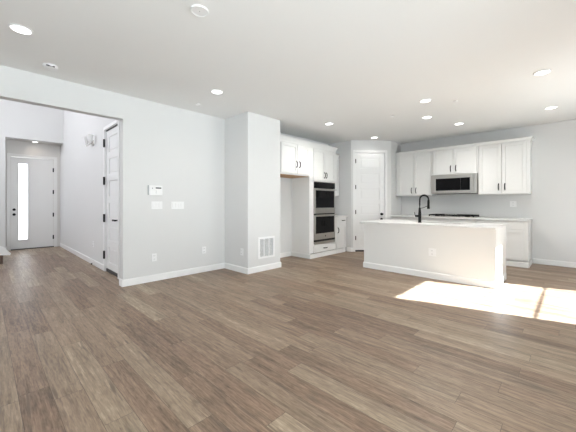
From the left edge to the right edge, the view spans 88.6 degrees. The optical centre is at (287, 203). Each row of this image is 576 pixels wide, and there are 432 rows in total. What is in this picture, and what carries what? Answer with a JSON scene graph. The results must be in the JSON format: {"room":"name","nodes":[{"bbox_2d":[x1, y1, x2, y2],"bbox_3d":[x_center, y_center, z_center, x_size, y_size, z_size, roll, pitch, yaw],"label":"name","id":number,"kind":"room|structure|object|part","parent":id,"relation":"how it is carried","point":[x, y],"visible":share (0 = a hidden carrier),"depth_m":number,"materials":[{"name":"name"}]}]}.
{"room":"open-plan living room","nodes":[
{"label":"open-plan living room","id":0,"kind":"room"},
{"bbox_2d":[0,99,62,247],"bbox_3d":[-7.617,-1.461,6.536,0.443,5.300,4.192,0,0,44],"label":"wall","id":1,"kind":"structure","parent":0,"point":[18,120],"depth_m":7.32,"materials":[{"name":"white paint"}]},
{"bbox_2d":[5,140,59,249],"bbox_3d":[-6.832,-0.206,7.765,0.140,2.790,1.330,0,0,44],"label":"wall","id":2,"kind":"structure","parent":0,"point":[11,146],"depth_m":7.80,"materials":[{"name":"paint"}]},
{"bbox_2d":[7,153,56,250],"bbox_3d":[-6.742,-0.039,7.806,0.134,2.456,1.011,0,0,44],"label":"door","id":3,"kind":"structure","parent":2,"relation":"in","point":[32,191],"depth_m":7.75,"materials":[{"name":"paint"}]},
{"bbox_3d":[-6.870,-0.046,7.662,0.016,2.014,0.224,0,0,44],"label":"glass frame","id":4,"kind":"part","parent":3,"relation":"part of","materials":[{"name":"glass"}]},
{"bbox_3d":[-6.889,-0.046,7.681,0.008,1.980,0.190,0,0,44],"label":"glass panel","id":5,"kind":"part","parent":3,"relation":"part of","materials":[{"name":"white glass"}]},
{"bbox_2d":[5,137,61,145],"bbox_3d":[-6.677,-1.681,7.679,0.483,0.160,1.242,0,0,44],"label":"ceiling","id":6,"kind":"structure","parent":0,"point":[6,138],"depth_m":7.64,"materials":[{"name":"paint"}]},
{"bbox_2d":[60,110,114,263],"bbox_3d":[-4.393,-1.461,6.421,5.754,5.300,0.130,0,0,44],"label":"wall","id":7,"kind":"structure","parent":0,"point":[81,166],"depth_m":6.37,"materials":[{"name":"white paint"}]},
{"bbox_2d":[60,243,102,269],"bbox_3d":[-4.774,1.139,6.691,4.227,0.100,0.013,0,0,44],"label":"baseboard","id":8,"kind":"structure","parent":7,"relation":"attached to","point":[84,257],"depth_m":6.25,"materials":[{"name":"white paint"}]},
{"bbox_2d":[83,134,93,146],"bbox_3d":[-3.828,-1.200,5.679,0.420,0.182,0.150,0,0,44],"label":"wall sconce","id":9,"kind":"object","parent":7,"relation":"attached to","point":[89,138],"visible":1,"depth_m":5.68,"materials":[{"name":"glass"}]},
{"bbox_3d":[-3.946,-1.221,5.772,0.120,0.140,0.120,0,0,44],"label":"lamp shade","id":10,"kind":"part","parent":9,"relation":"part of","materials":[{"name":"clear glass"}]},
{"bbox_3d":[-3.730,-1.221,5.564,0.120,0.140,0.120,0,0,44],"label":"lamp shade","id":11,"kind":"part","parent":9,"relation":"part of","materials":[{"name":"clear glass"}]},
{"bbox_2d":[103,120,119,278],"bbox_3d":[-2.913,-0.074,4.954,0.844,2.526,0.160,0,0,44],"label":"door","id":12,"kind":"structure","parent":7,"relation":"in","point":[111,132],"depth_m":5.00,"materials":[{"name":"white paint"}]},
{"bbox_2d":[0,65,327,279],"bbox_3d":[-1.761,-1.461,4.910,0.130,5.300,10.805,0,0,44],"label":"wall","id":13,"kind":"structure","parent":0,"point":[180,151],"depth_m":4.58,"materials":[{"name":"white paint"}]},
{"bbox_2d":[152,253,156,261],"bbox_3d":[-2.045,0.827,4.516,0.009,0.118,0.075,0,0,44],"label":"wall outlet","id":14,"kind":"object","parent":13,"relation":"attached to","point":[154,256],"visible":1,"depth_m":4.52,"materials":[{"name":"white plastic"}]},
{"bbox_2d":[148,185,161,194],"bbox_3d":[-2.030,-0.200,4.516,0.031,0.148,0.212,0,0,44],"label":"panel","id":15,"kind":"object","parent":13,"relation":"attached to","point":[152,190],"visible":1,"depth_m":4.50,"materials":[{"name":"white plastic"}]},
{"bbox_2d":[151,201,161,208],"bbox_3d":[-2.017,0.029,4.544,0.010,0.118,0.168,0,0,44],"label":"light switch","id":16,"kind":"object","parent":13,"relation":"attached to","point":[154,204],"visible":1,"depth_m":4.54,"materials":[{"name":"white plastic"}]},
{"bbox_2d":[171,202,183,208],"bbox_3d":[-1.789,0.035,4.779,0.011,0.099,0.201,0,0,44],"label":"light switch","id":17,"kind":"object","parent":13,"relation":"attached to","point":[174,205],"visible":1,"depth_m":4.78,"materials":[{"name":"white plastic"}]},
{"bbox_2d":[119,251,290,286],"bbox_3d":[-0.947,1.139,5.252,0.825,0.100,3.482,0,0,44],"label":"baseboard","id":18,"kind":"structure","parent":13,"relation":"attached to","point":[150,278],"depth_m":4.98,"materials":[{"name":"white paint"}]},
{"bbox_2d":[280,135,310,177],"bbox_3d":[-0.056,-0.943,6.148,0.592,0.750,0.995,0,0,44],"label":"upper cabinet","id":19,"kind":"object","parent":13,"relation":"attached to","point":[294,159],"visible":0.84,"depth_m":6.00,"materials":[{"name":"white paint"}]},
{"bbox_3d":[0.024,-0.898,5.875,0.020,0.595,0.465,0,0,44],"label":"door","id":20,"kind":"part","parent":19,"relation":"part of","materials":[{"name":"white paint"}]},
{"bbox_3d":[0.131,-1.262,5.967,0.042,0.112,0.995,0,0,44],"label":"crown","id":21,"kind":"part","parent":19,"relation":"part of","materials":[{"name":"white paint"}]},
{"bbox_3d":[0.327,-0.898,6.189,0.020,0.595,0.383,0,0,44],"label":"door","id":22,"kind":"part","parent":19,"relation":"part of","materials":[{"name":"white paint"}]},
{"bbox_2d":[335,154,339,195],"bbox_3d":[1.049,-0.707,7.438,0.379,1.041,0.391,0,0,44],"label":"upper cabinet","id":23,"kind":"object","parent":13,"relation":"attached to","point":[337,155],"visible":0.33,"depth_m":7.43,"materials":[{"name":"white paint"}]},
{"bbox_2d":[225,111,279,267],"bbox_3d":[-0.656,-0.180,5.474,0.692,2.739,0.766,0,0,44],"label":"wall","id":24,"kind":"structure","parent":0,"point":[252,140],"depth_m":5.20,"materials":[{"name":"white paint"}]},
{"bbox_2d":[258,236,274,258],"bbox_3d":[-0.383,0.779,5.250,0.012,0.375,0.390,0,0,44],"label":"air vent","id":25,"kind":"object","parent":24,"relation":"in","point":[266,245],"visible":1,"depth_m":5.25,"materials":[{"name":"white plastic"}]},
{"bbox_2d":[0,246,575,431],"bbox_3d":[-1.559,1.239,4.715,13.000,0.100,10.805,0,0,44],"label":"floor","id":26,"kind":"structure","parent":0,"point":[329,343],"depth_m":2.37,"materials":[{"name":"brown wood"}]},
{"bbox_2d":[0,246,10,263],"bbox_3d":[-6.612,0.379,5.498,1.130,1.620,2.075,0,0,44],"label":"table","id":27,"kind":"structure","parent":26,"relation":"on","point":[3,251],"depth_m":5.77,"materials":[{"name":"white wood"}]},
{"bbox_2d":[291,142,337,258],"bbox_3d":[0.631,-0.065,6.857,0.592,2.507,1.006,0,0,44],"label":"tall cabinet","id":28,"kind":"object","parent":26,"relation":"on","point":[322,158],"visible":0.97,"depth_m":6.53,"materials":[{"name":"white paint"}]},
{"bbox_3d":[0.692,-0.854,6.565,0.020,0.685,0.410,0,0,44],"label":"door","id":29,"kind":"part","parent":28,"relation":"part of","materials":[{"name":"white paint"}]},
{"bbox_3d":[0.643,-1.262,6.857,0.544,0.112,0.990,0,0,44],"label":"crown","id":30,"kind":"part","parent":28,"relation":"part of","materials":[{"name":"white paint"}]},
{"bbox_3d":[0.835,1.009,6.713,0.020,0.150,0.821,0,0,44],"label":"drawer","id":31,"kind":"part","parent":28,"relation":"part of","materials":[{"name":"white paint"}]},
{"bbox_2d":[314,181,336,244],"bbox_3d":[0.691,0.209,6.865,0.558,1.385,0.755,0,0,44],"label":"double oven","id":32,"kind":"object","parent":28,"relation":"in","point":[324,192],"visible":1,"depth_m":6.69,"materials":[{"name":"silver glass"}]},
{"bbox_3d":[0.840,0.534,6.721,0.028,0.540,0.755,0,0,44],"label":"oven door","id":33,"kind":"part","parent":32,"relation":"part of","materials":[{"name":"metal"}]},
{"bbox_3d":[0.840,-0.054,6.721,0.028,0.557,0.755,0,0,44],"label":"oven door","id":34,"kind":"part","parent":32,"relation":"part of","materials":[{"name":"metal"}]},
{"bbox_3d":[0.841,-0.406,6.720,0.026,0.130,0.755,0,0,44],"label":"control panel","id":35,"kind":"part","parent":32,"relation":"part of","materials":[{"name":"black glass"}]},
{"bbox_3d":[0.841,0.876,6.720,0.030,0.052,0.755,0,0,44],"label":"trim","id":36,"kind":"part","parent":32,"relation":"part of","materials":[{"name":"metal"}]},
{"bbox_3d":[0.981,-0.854,6.863,0.020,0.685,0.403,0,0,44],"label":"door","id":37,"kind":"part","parent":28,"relation":"part of","materials":[{"name":"white paint"}]},
{"bbox_2d":[335,217,345,253],"bbox_3d":[1.119,0.761,7.338,0.589,0.855,0.436,0,0,44],"label":"base cabinet","id":38,"kind":"object","parent":26,"relation":"on","point":[340,222],"visible":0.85,"depth_m":7.15,"materials":[{"name":"white paint"}]},
{"bbox_3d":[1.296,0.416,7.167,0.020,0.145,0.412,0,0,44],"label":"drawer","id":39,"kind":"part","parent":38,"relation":"part of","materials":[{"name":"white paint"}]},
{"bbox_3d":[1.296,0.786,7.167,0.020,0.575,0.412,0,0,44],"label":"door","id":40,"kind":"part","parent":38,"relation":"part of","materials":[{"name":"white paint"}]},
{"bbox_2d":[391,217,426,220],"bbox_3d":[3.032,0.759,7.185,0.835,0.860,0.659,0,0,44],"label":"base cabinet","id":41,"kind":"object","parent":26,"relation":"on","point":[392,218],"visible":0.07,"depth_m":6.98,"materials":[{"name":"white paint"}]},
{"bbox_3d":[2.689,0.414,7.126,0.395,0.150,0.020,0,0,44],"label":"drawer","id":42,"kind":"part","parent":41,"relation":"part of","materials":[{"name":"white paint"}]},
{"bbox_3d":[2.979,0.414,6.846,0.395,0.150,0.020,0,0,44],"label":"drawer","id":43,"kind":"part","parent":41,"relation":"part of","materials":[{"name":"white paint"}]},
{"bbox_2d":[363,223,505,288],"bbox_3d":[2.455,0.778,5.116,2.065,0.822,0.902,0,0,44],"label":"kitchen island","id":44,"kind":"object","parent":26,"relation":"on","point":[475,257],"visible":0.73,"depth_m":4.60,"materials":[{"name":"white paint"}]},
{"bbox_2d":[429,248,435,256],"bbox_3d":[2.280,0.775,4.669,0.110,0.118,0.009,0,0,44],"label":"wall outlet","id":45,"kind":"object","parent":44,"relation":"attached to","point":[432,252],"visible":1,"depth_m":4.66,"materials":[{"name":"white plastic"}]},
{"bbox_2d":[360,219,506,229],"bbox_3d":[2.418,0.350,5.111,2.093,0.031,0.972,0,0,44],"label":"island countertop","id":46,"kind":"structure","parent":44,"relation":"on","point":[484,226],"depth_m":4.79,"materials":[{"name":"white stone"}]},
{"bbox_2d":[414,194,429,222],"bbox_3d":[2.346,0.089,5.145,0.269,0.492,0.085,0,0,0],"label":"kitchen faucet","id":47,"kind":"object","parent":46,"relation":"on","point":[428,200],"visible":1,"depth_m":5.13,"materials":[{"name":"black metal"}]},
{"bbox_3d":[2.419,1.139,5.079,2.065,0.100,0.798,0,0,44],"label":"baseboard","id":48,"kind":"part","parent":44,"relation":"part of","materials":[{"name":"white paint"}]},
{"bbox_3d":[3.208,0.778,4.442,0.020,0.822,0.754,0,0,44],"label":"panel","id":49,"kind":"part","parent":44,"relation":"part of","materials":[{"name":"white paint"}]},
{"bbox_2d":[427,218,475,222],"bbox_3d":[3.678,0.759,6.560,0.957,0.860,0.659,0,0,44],"label":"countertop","id":50,"kind":"structure","parent":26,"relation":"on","point":[428,219],"depth_m":6.31,"materials":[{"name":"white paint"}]},
{"bbox_3d":[3.313,0.414,6.522,0.456,0.150,0.020,0,0,44],"label":"drawer","id":51,"kind":"part","parent":50,"relation":"part of","materials":[{"name":"white paint"}]},
{"bbox_3d":[3.647,0.414,6.199,0.456,0.150,0.020,0,0,44],"label":"drawer","id":52,"kind":"part","parent":50,"relation":"part of","materials":[{"name":"white paint"}]},
{"bbox_2d":[476,220,532,267],"bbox_3d":[4.328,0.759,5.929,0.849,0.860,0.659,0,0,44],"label":"base cabinet","id":53,"kind":"object","parent":26,"relation":"on","point":[518,233],"visible":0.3,"depth_m":5.58,"materials":[{"name":"white paint"}]},
{"bbox_2d":[390,215,532,220],"bbox_3d":[3.685,0.312,6.556,2.657,0.030,0.657,0,0,44],"label":"countertop","id":54,"kind":"structure","parent":53,"relation":"on","point":[422,216],"depth_m":6.16,"materials":[{"name":"white stone"}]},
{"bbox_2d":[429,214,479,217],"bbox_3d":[3.678,0.261,6.565,0.910,0.072,0.500,0,0,44],"label":"gas cooktop","id":55,"kind":"object","parent":54,"relation":"in","point":[434,215],"visible":1,"depth_m":6.42,"materials":[{"name":"metal"}]},
{"bbox_3d":[3.975,0.414,5.881,0.380,0.150,0.020,0,0,44],"label":"drawer","id":56,"kind":"part","parent":53,"relation":"part of","materials":[{"name":"white paint"}]},
{"bbox_3d":[4.254,0.414,5.611,0.380,0.150,0.020,0,0,44],"label":"drawer","id":57,"kind":"part","parent":53,"relation":"part of","materials":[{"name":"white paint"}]},
{"bbox_3d":[4.254,0.781,5.611,0.380,0.565,0.020,0,0,44],"label":"door","id":58,"kind":"part","parent":53,"relation":"part of","materials":[{"name":"white paint"}]},
{"bbox_2d":[0,0,575,143],"bbox_3d":[0.651,-1.669,2.574,6.846,0.263,10.805,0,0,44],"label":"ceiling","id":59,"kind":"structure","parent":0,"point":[305,65],"depth_m":3.16,"materials":[{"name":"white paint"}]},
{"bbox_2d":[8,23,33,34],"bbox_3d":[-2.374,-1.546,2.627,0.170,0.010,0.170,0,0,44],"label":"recessed light","id":60,"kind":"object","parent":59,"relation":"in","point":[18,28],"visible":1,"depth_m":2.62,"materials":[{"name":"white plastic"}]},
{"bbox_2d":[42,63,57,70],"bbox_3d":[-2.675,-1.530,3.325,0.140,0.042,0.140,0,0,44],"label":"smoke detector","id":61,"kind":"object","parent":59,"relation":"attached to","point":[48,66],"visible":1,"depth_m":3.29,"materials":[{"name":"white plastic"}]},
{"bbox_2d":[211,89,222,93],"bbox_3d":[-0.984,-1.546,4.094,0.170,0.010,0.170,0,0,44],"label":"recessed light","id":62,"kind":"object","parent":59,"relation":"in","point":[214,91],"visible":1,"depth_m":4.07,"materials":[{"name":"white plastic"}]},
{"bbox_2d":[419,99,431,102],"bbox_3d":[2.073,-1.546,4.452,0.170,0.010,0.170,0,0,44],"label":"recessed light","id":63,"kind":"object","parent":59,"relation":"in","point":[422,100],"visible":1,"depth_m":4.43,"materials":[{"name":"white plastic"}]},
{"bbox_2d":[533,69,551,75],"bbox_3d":[3.006,-1.546,3.492,0.170,0.010,0.170,0,0,44],"label":"recessed light","id":64,"kind":"object","parent":59,"relation":"in","point":[545,71],"visible":1,"depth_m":3.48,"materials":[{"name":"white plastic"}]},
{"bbox_2d":[544,106,557,109],"bbox_3d":[4.254,-1.546,4.777,0.170,0.010,0.170,0,0,44],"label":"recessed light","id":65,"kind":"object","parent":59,"relation":"in","point":[550,107],"visible":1,"depth_m":4.75,"materials":[{"name":"white plastic"}]},
{"bbox_2d":[328,140,400,250],"bbox_3d":[2.006,-0.180,7.526,1.898,2.739,0.550,0,0,0],"label":"wall","id":66,"kind":"structure","parent":0,"point":[344,201],"depth_m":7.32,"materials":[{"name":"white paint"}]},
{"bbox_2d":[353,150,386,251],"bbox_3d":[2.019,-0.059,7.300,0.856,2.496,0.152,0,0,-3],"label":"door","id":67,"kind":"structure","parent":66,"relation":"in","point":[369,166],"depth_m":7.29,"materials":[{"name":"white paint"}]},
{"bbox_2d":[401,119,575,262],"bbox_3d":[4.393,-0.181,6.416,6.816,2.740,0.120,0,0,44],"label":"wall","id":68,"kind":"structure","parent":0,"point":[551,204],"depth_m":5.78,"materials":[{"name":"white paint"}]},
{"bbox_2d":[395,148,436,195],"bbox_3d":[3.140,-0.732,7.276,0.867,1.091,0.377,0,0,44],"label":"upper cabinet","id":69,"kind":"object","parent":68,"relation":"attached to","point":[413,169],"visible":0.96,"depth_m":7.15,"materials":[{"name":"white paint"}]},
{"bbox_3d":[2.917,-0.700,7.298,0.377,1.003,0.020,0,0,44],"label":"door","id":70,"kind":"part","parent":69,"relation":"part of","materials":[{"name":"white paint"}]},
{"bbox_3d":[3.034,-1.244,7.166,0.867,0.066,0.042,0,0,44],"label":"crown","id":71,"kind":"part","parent":69,"relation":"part of","materials":[{"name":"white paint"}]},
{"bbox_3d":[3.198,-0.700,7.026,0.381,1.003,0.020,0,0,44],"label":"door","id":72,"kind":"part","parent":69,"relation":"part of","materials":[{"name":"white paint"}]},
{"bbox_2d":[432,143,477,175],"bbox_3d":[3.781,-0.962,6.655,0.913,0.631,0.377,0,0,44],"label":"upper cabinet","id":73,"kind":"object","parent":68,"relation":"attached to","point":[448,160],"visible":0.91,"depth_m":6.53,"materials":[{"name":"white paint"}]},
{"bbox_3d":[3.523,-0.929,6.711,0.414,0.543,0.020,0,0,44],"label":"door","id":74,"kind":"part","parent":73,"relation":"part of","materials":[{"name":"white paint"}]},
{"bbox_2d":[431,173,477,194],"bbox_3d":[3.746,-0.425,6.619,0.905,0.431,0.469,0,0,44],"label":"microwave","id":75,"kind":"object","parent":73,"relation":"attached to","point":[467,183],"visible":0.98,"depth_m":6.46,"materials":[{"name":"metal"}]},
{"bbox_3d":[3.804,-0.421,6.333,0.177,0.274,0.018,0,0,44],"label":"control panel","id":76,"kind":"part","parent":75,"relation":"part of","materials":[{"name":"black glass"}]},
{"bbox_3d":[3.675,-1.244,6.546,0.913,0.066,0.042,0,0,44],"label":"crown","id":77,"kind":"part","parent":73,"relation":"part of","materials":[{"name":"white paint"}]},
{"bbox_3d":[3.836,-0.929,6.408,0.434,0.543,0.020,0,0,44],"label":"door","id":78,"kind":"part","parent":73,"relation":"part of","materials":[{"name":"white paint"}]},
{"bbox_2d":[478,136,534,194],"bbox_3d":[4.432,-0.732,6.025,0.894,1.091,0.377,0,0,44],"label":"upper cabinet","id":79,"kind":"object","parent":68,"relation":"attached to","point":[504,167],"visible":1,"depth_m":5.90,"materials":[{"name":"white paint"}]},
{"bbox_3d":[4.168,-0.700,6.087,0.379,1.003,0.020,0,0,44],"label":"door","id":80,"kind":"part","parent":79,"relation":"part of","materials":[{"name":"white paint"}]},
{"bbox_3d":[4.436,-1.244,6.030,0.894,0.066,0.359,0,0,44],"label":"crown","id":81,"kind":"part","parent":79,"relation":"part of","materials":[{"name":"white paint"}]},
{"bbox_3d":[4.450,-0.700,5.813,0.384,1.003,0.020,0,0,44],"label":"door","id":82,"kind":"part","parent":79,"relation":"part of","materials":[{"name":"white paint"}]},
{"bbox_2d":[510,201,516,206],"bbox_3d":[4.641,0.013,6.086,0.110,0.118,0.009,0,0,44],"label":"wall outlet","id":83,"kind":"object","parent":68,"relation":"attached to","point":[512,203],"visible":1,"depth_m":6.08,"materials":[{"name":"white plastic"}]},
{"bbox_2d":[533,258,575,267],"bbox_3d":[5.791,1.139,4.970,2.575,0.100,0.013,0,0,44],"label":"baseboard","id":84,"kind":"structure","parent":68,"relation":"attached to","point":[536,261],"depth_m":5.64,"materials":[{"name":"white paint"}]}
]}

